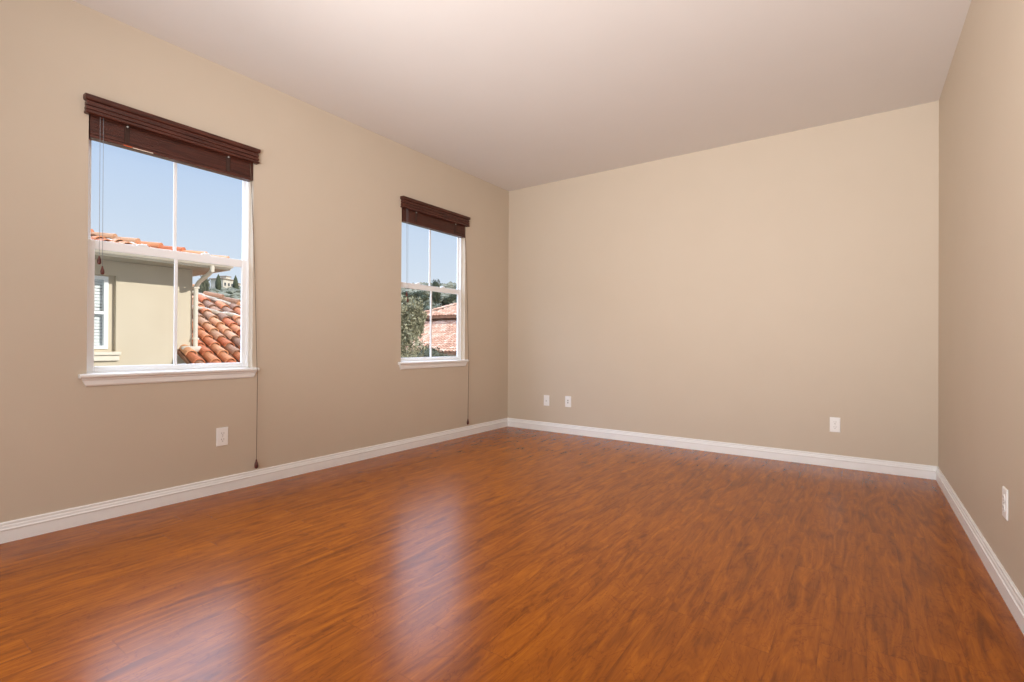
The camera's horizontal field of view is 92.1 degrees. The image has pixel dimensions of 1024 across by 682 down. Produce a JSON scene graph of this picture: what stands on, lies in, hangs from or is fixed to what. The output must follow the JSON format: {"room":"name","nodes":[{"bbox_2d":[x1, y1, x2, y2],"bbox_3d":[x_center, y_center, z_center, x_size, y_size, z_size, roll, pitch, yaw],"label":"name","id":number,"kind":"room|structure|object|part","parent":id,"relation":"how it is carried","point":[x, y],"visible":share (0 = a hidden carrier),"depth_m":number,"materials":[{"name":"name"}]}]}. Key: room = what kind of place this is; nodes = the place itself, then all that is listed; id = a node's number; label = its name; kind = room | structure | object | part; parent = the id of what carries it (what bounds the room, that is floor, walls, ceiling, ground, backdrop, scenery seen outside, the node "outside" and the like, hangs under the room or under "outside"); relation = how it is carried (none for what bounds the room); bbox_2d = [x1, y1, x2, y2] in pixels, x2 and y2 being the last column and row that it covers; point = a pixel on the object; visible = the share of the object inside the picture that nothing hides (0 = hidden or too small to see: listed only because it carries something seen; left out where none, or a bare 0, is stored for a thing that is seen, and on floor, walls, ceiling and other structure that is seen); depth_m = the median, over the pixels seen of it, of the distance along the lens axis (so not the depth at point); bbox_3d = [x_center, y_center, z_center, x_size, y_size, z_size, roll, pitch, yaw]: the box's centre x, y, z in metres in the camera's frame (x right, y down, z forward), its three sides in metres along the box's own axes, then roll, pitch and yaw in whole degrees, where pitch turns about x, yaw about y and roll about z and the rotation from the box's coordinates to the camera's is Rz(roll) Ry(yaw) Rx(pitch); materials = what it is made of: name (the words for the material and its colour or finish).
{"room":"empty room","nodes":[
{"label":"empty room","id":0,"kind":"room"},
{"bbox_2d":[0,0,508,522],"bbox_3d":[-1.813,-0.397,3.342,0.105,2.740,6.000,0,0,35],"label":"wall","id":1,"kind":"structure","parent":0,"point":[327,188],"depth_m":3.21,"materials":[{"name":"paint"}]},
{"bbox_2d":[78,140,259,386],"bbox_3d":[-2.030,-0.497,3.000,0.136,1.485,0.942,0,0,35],"label":"window","id":2,"kind":"structure","parent":1,"relation":"in","point":[128,374],"depth_m":3.00,"materials":[{"name":"white plastic"}]},
{"bbox_3d":[-2.068,-0.858,3.030,0.016,0.708,0.850,0,0,35],"label":"sash","id":3,"kind":"part","parent":2,"relation":"part of","materials":[{"name":"white plastic"}]},
{"bbox_3d":[-2.055,-0.190,3.016,0.018,0.719,0.850,0,0,35],"label":"sash","id":4,"kind":"part","parent":2,"relation":"part of","materials":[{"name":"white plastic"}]},
{"bbox_3d":[-2.012,0.188,2.982,0.083,0.022,0.942,0,0,35],"label":"sill","id":5,"kind":"part","parent":2,"relation":"part of","materials":[{"name":"paint"}]},
{"bbox_2d":[83,92,260,468],"bbox_3d":[-2.006,-0.220,2.985,0.095,2.153,0.930,0,0,35],"label":"window blind","id":6,"kind":"object","parent":2,"relation":"attached to","point":[112,123],"visible":0.96,"depth_m":2.91,"materials":[{"name":"brown wood"}]},
{"bbox_3d":[-2.215,-0.832,2.654,0.006,0.750,0.002,0,0,35],"label":"tilt cord","id":7,"kind":"part","parent":6,"relation":"part of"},
{"bbox_3d":[-2.207,-0.805,2.665,0.006,0.803,0.002,0,0,35],"label":"tilt cord","id":8,"kind":"part","parent":6,"relation":"part of","materials":[{"name":"brown fabric"}]},
{"bbox_3d":[-2.019,-1.093,2.997,0.054,0.016,0.864,0,0,35],"label":"rail","id":9,"kind":"part","parent":6,"relation":"part of","materials":[{"name":"brown wood"}]},
{"bbox_3d":[-1.738,-0.197,3.322,0.060,1.989,0.013,0,0,-21],"label":"lift cord","id":10,"kind":"part","parent":6,"relation":"part of","materials":[{"name":"brown fabric"}]},
{"bbox_2d":[216,427,227,446],"bbox_3d":[-1.862,0.615,3.177,0.008,0.117,0.071,0,0,35],"label":"power outlet","id":11,"kind":"object","parent":1,"relation":"attached to","point":[221,433],"visible":1,"depth_m":3.17,"materials":[{"name":"plastic"}]},
{"bbox_2d":[0,418,507,543],"bbox_3d":[-1.771,0.924,3.302,0.016,0.098,6.000,0,0,35],"label":"baseboard","id":12,"kind":"structure","parent":1,"relation":"attached to","point":[22,528],"depth_m":3.07,"materials":[{"name":"white wood"}]},
{"bbox_2d":[398,230,468,369],"bbox_3d":[-0.767,-0.483,4.795,0.136,1.485,0.942,0,0,35],"label":"window","id":13,"kind":"structure","parent":1,"relation":"in","point":[448,361],"depth_m":4.84,"materials":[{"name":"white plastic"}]},
{"bbox_3d":[-0.792,-0.176,4.811,0.018,0.719,0.850,0,0,35],"label":"sash","id":14,"kind":"part","parent":13,"relation":"part of","materials":[{"name":"white plastic"}]},
{"bbox_3d":[-0.749,0.203,4.777,0.083,0.022,0.942,0,0,35],"label":"sill","id":15,"kind":"part","parent":13,"relation":"part of","materials":[{"name":"paint"}]},
{"bbox_2d":[400,196,469,424],"bbox_3d":[-0.740,-0.211,4.784,0.095,2.153,0.930,0,0,35],"label":"window blind","id":16,"kind":"object","parent":13,"relation":"attached to","point":[417,213],"visible":0.95,"depth_m":4.74,"materials":[{"name":"brown wood"}]},
{"bbox_3d":[-0.753,-1.084,4.797,0.054,0.016,0.864,0,0,35],"label":"rail","id":17,"kind":"part","parent":16,"relation":"part of","materials":[{"name":"brown wood"}]},
{"bbox_3d":[-0.473,-0.188,5.122,0.060,1.989,0.013,0,0,-21],"label":"lift cord","id":18,"kind":"part","parent":16,"relation":"part of","materials":[{"name":"brown fabric"}]},
{"bbox_3d":[-0.805,-0.844,4.825,0.016,0.708,0.850,0,0,35],"label":"sash","id":19,"kind":"part","parent":13,"relation":"part of","materials":[{"name":"white plastic"}]},
{"bbox_2d":[0,426,1023,681],"bbox_3d":[-0.216,1.037,2.207,4.030,0.120,6.210,0,0,35],"label":"floor","id":20,"kind":"structure","parent":0,"point":[505,554],"depth_m":2.04,"materials":[{"name":"laminate"}]},
{"bbox_2d":[73,0,970,190],"bbox_3d":[-0.200,-1.838,2.219,4.030,0.150,6.210,0,0,35],"label":"ceiling","id":21,"kind":"structure","parent":0,"point":[510,95],"depth_m":3.14,"materials":[{"name":"paint"}]},
{"bbox_2d":[508,101,938,465],"bbox_3d":[1.548,-0.373,4.709,4.030,2.740,0.105,0,0,35],"label":"wall","id":22,"kind":"structure","parent":0,"point":[764,291],"depth_m":4.29,"materials":[{"name":"paint"}]},
{"bbox_2d":[544,395,548,405],"bbox_3d":[0.378,0.656,5.450,0.071,0.117,0.016,0,0,35],"label":"cable jack plate","id":23,"kind":"object","parent":22,"relation":"attached to","point":[546,397],"visible":1,"depth_m":5.45,"materials":[{"name":"plastic"}]},
{"bbox_2d":[565,396,570,406],"bbox_3d":[0.601,0.650,5.298,0.071,0.117,0.008,0,0,35],"label":"phone jack plate","id":24,"kind":"object","parent":22,"relation":"attached to","point":[567,398],"visible":1,"depth_m":5.29,"materials":[{"name":"plastic"}]},
{"bbox_2d":[508,418,936,479],"bbox_3d":[1.506,0.948,4.654,3.820,0.098,0.016,0,0,35],"label":"baseboard","id":25,"kind":"structure","parent":22,"relation":"attached to","point":[831,460],"depth_m":4.28,"materials":[{"name":"white wood"}]},
{"bbox_2d":[830,417,839,432],"bbox_3d":[2.562,0.664,3.918,0.071,0.117,0.008,0,0,35],"label":"power outlet","id":26,"kind":"object","parent":22,"relation":"attached to","point":[834,421],"visible":1,"depth_m":3.92,"materials":[{"name":"plastic"}]},
{"bbox_2d":[938,0,1023,597],"bbox_3d":[1.397,-0.388,1.084,0.105,2.740,6.000,0,0,35],"label":"wall","id":27,"kind":"structure","parent":0,"point":[981,318],"depth_m":2.23,"materials":[{"name":"paint"}]},
{"bbox_2d":[935,466,1023,634],"bbox_3d":[1.340,0.933,1.113,0.016,0.098,6.000,0,0,35],"label":"baseboard","id":28,"kind":"structure","parent":27,"relation":"attached to","point":[1009,592],"depth_m":2.12,"materials":[{"name":"white wood"}]},
{"bbox_2d":[1002,486,1007,520],"bbox_3d":[1.909,0.628,1.914,0.008,0.117,0.071,0,0,35],"label":"power outlet","id":29,"kind":"object","parent":27,"relation":"attached to","point":[1004,490],"visible":1,"depth_m":1.90,"materials":[{"name":"plastic"}]},
{"label":"outside","id":30,"kind":"structure","parent":0,"visible":0},
{"bbox_3d":[-64.131,-13.372,205.323,338.752,36.007,403.260,0,0,35],"label":"hillside","id":31,"kind":"object","parent":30,"visible":0},
{"bbox_2d":[91,229,240,365],"bbox_3d":[-9.137,0.831,8.548,7.329,6.644,11.903,0,0,35],"label":"neighbouring house","id":32,"kind":"structure","parent":31,"relation":"on","point":[134,296],"depth_m":8.28,"materials":[{"name":"paint"}]},
{"bbox_2d":[94,279,101,344],"bbox_3d":[-6.733,-0.460,7.480,0.023,1.044,0.845,0,0,35],"label":"blind","id":33,"kind":"object","parent":32,"relation":"hanging from","point":[98,283],"depth_m":7.78,"materials":[{"name":"white plastic"}]},
{"bbox_3d":[-6.647,0.237,7.383,0.240,0.140,1.255,0,0,35],"label":"window sill","id":34,"kind":"part","parent":32,"relation":"part of","materials":[{"name":"beige paint"}]},
{"bbox_2d":[198,275,210,295],"bbox_3d":[-74.003,-11.984,118.791,2.842,9.694,3.616,0,0,11],"label":"tree","id":35,"kind":"object","parent":31,"relation":"on","point":[205,285],"visible":0.56,"depth_m":117.97,"materials":[{"name":"green plant"}]},
{"bbox_2d":[215,274,220,289],"bbox_3d":[-120.111,-22.605,201.999,2.476,9.500,2.203,0,0,35],"label":"cypress","id":36,"kind":"object","parent":31,"relation":"on","point":[218,280],"visible":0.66,"depth_m":201.29,"materials":[{"name":"green plant"}]},
{"bbox_2d":[209,276,240,287],"bbox_3d":[-125.375,-23.681,216.562,7.500,9.200,11.000,0,0,10],"label":"villa","id":37,"kind":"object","parent":31,"relation":"on","point":[226,282],"visible":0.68,"depth_m":212.69,"materials":[{"name":"beige paint"}]},
{"bbox_2d":[232,275,238,288],"bbox_3d":[-114.736,-22.563,205.068,2.152,9.500,2.310,0,0,35],"label":"cypress","id":38,"kind":"object","parent":31,"relation":"on","point":[235,281],"visible":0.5,"depth_m":204.39,"materials":[{"name":"green plant"}]},
{"bbox_2d":[192,281,456,307],"bbox_3d":[-46.419,-13.260,172.555,202.117,34.335,191.101,0,0,35],"label":"scrub","id":39,"kind":"object","parent":31,"relation":"on","point":[236,293],"visible":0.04,"depth_m":180.37,"materials":[{"name":"green plant"}]},
{"bbox_2d":[403,292,415,297],"bbox_3d":[-26.746,-10.470,128.462,3.960,4.762,4.733,0,0,-38],"label":"tree","id":40,"kind":"object","parent":31,"relation":"on","point":[410,295],"visible":0.23,"depth_m":127.39,"materials":[{"name":"green plant"}]},
{"bbox_2d":[401,290,427,357],"bbox_3d":[-3.697,1.503,14.565,2.921,6.012,2.952,0,0,35],"label":"tree","id":41,"kind":"object","parent":31,"relation":"on","point":[413,317],"visible":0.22,"depth_m":14.75,"materials":[{"name":"green plant"}]},
{"bbox_2d":[416,291,427,297],"bbox_3d":[-25.742,-12.234,141.502,4.221,4.682,4.864,0,0,28],"label":"tree","id":42,"kind":"object","parent":31,"relation":"on","point":[420,293],"visible":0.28,"depth_m":140.58,"materials":[{"name":"green plant"}]},
{"bbox_2d":[419,294,429,302],"bbox_3d":[-23.900,-10.807,134.281,4.081,4.106,3.414,0,0,-39],"label":"tree","id":43,"kind":"object","parent":31,"relation":"on","point":[423,297],"visible":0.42,"depth_m":133.39,"materials":[{"name":"green plant"}]},
{"bbox_2d":[405,303,456,356],"bbox_3d":[0.395,0.232,38.716,21.200,8.186,14.589,0,0,35],"label":"house","id":44,"kind":"structure","parent":31,"relation":"on","point":[444,321],"depth_m":38.36,"materials":[{"name":"orange tile"}]},
{"bbox_2d":[424,303,437,312],"bbox_3d":[-14.899,-4.827,91.566,3.571,4.316,4.543,0,0,18],"label":"tree","id":45,"kind":"object","parent":31,"relation":"on","point":[428,306],"visible":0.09,"depth_m":90.92,"materials":[{"name":"green plant"}]},
{"bbox_2d":[414,343,450,356],"bbox_3d":[-3.795,2.306,23.781,2.217,4.477,1.706,0,0,-15],"label":"shrub","id":46,"kind":"object","parent":31,"relation":"on","point":[435,353],"visible":0.12,"depth_m":23.42,"materials":[{"name":"green plant"}]},
{"bbox_2d":[429,279,441,303],"bbox_3d":[-19.866,-11.655,128.571,3.851,9.532,4.436,0,0,19],"label":"tree","id":47,"kind":"object","parent":31,"relation":"on","point":[436,296],"visible":0.78,"depth_m":127.44,"materials":[{"name":"green plant"}]},
{"bbox_2d":[440,296,452,305],"bbox_3d":[-16.991,-9.456,129.486,4.276,4.743,4.927,0,0,1],"label":"tree","id":48,"kind":"object","parent":31,"relation":"on","point":[446,301],"visible":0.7,"depth_m":128.37,"materials":[{"name":"green plant"}]},
{"bbox_2d":[449,294,456,299],"bbox_3d":[-16.785,-12.178,145.275,4.389,4.416,3.672,0,0,-38],"label":"tree","id":49,"kind":"object","parent":31,"relation":"on","point":[454,296],"visible":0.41,"depth_m":144.26,"materials":[{"name":"green plant"}]}
]}

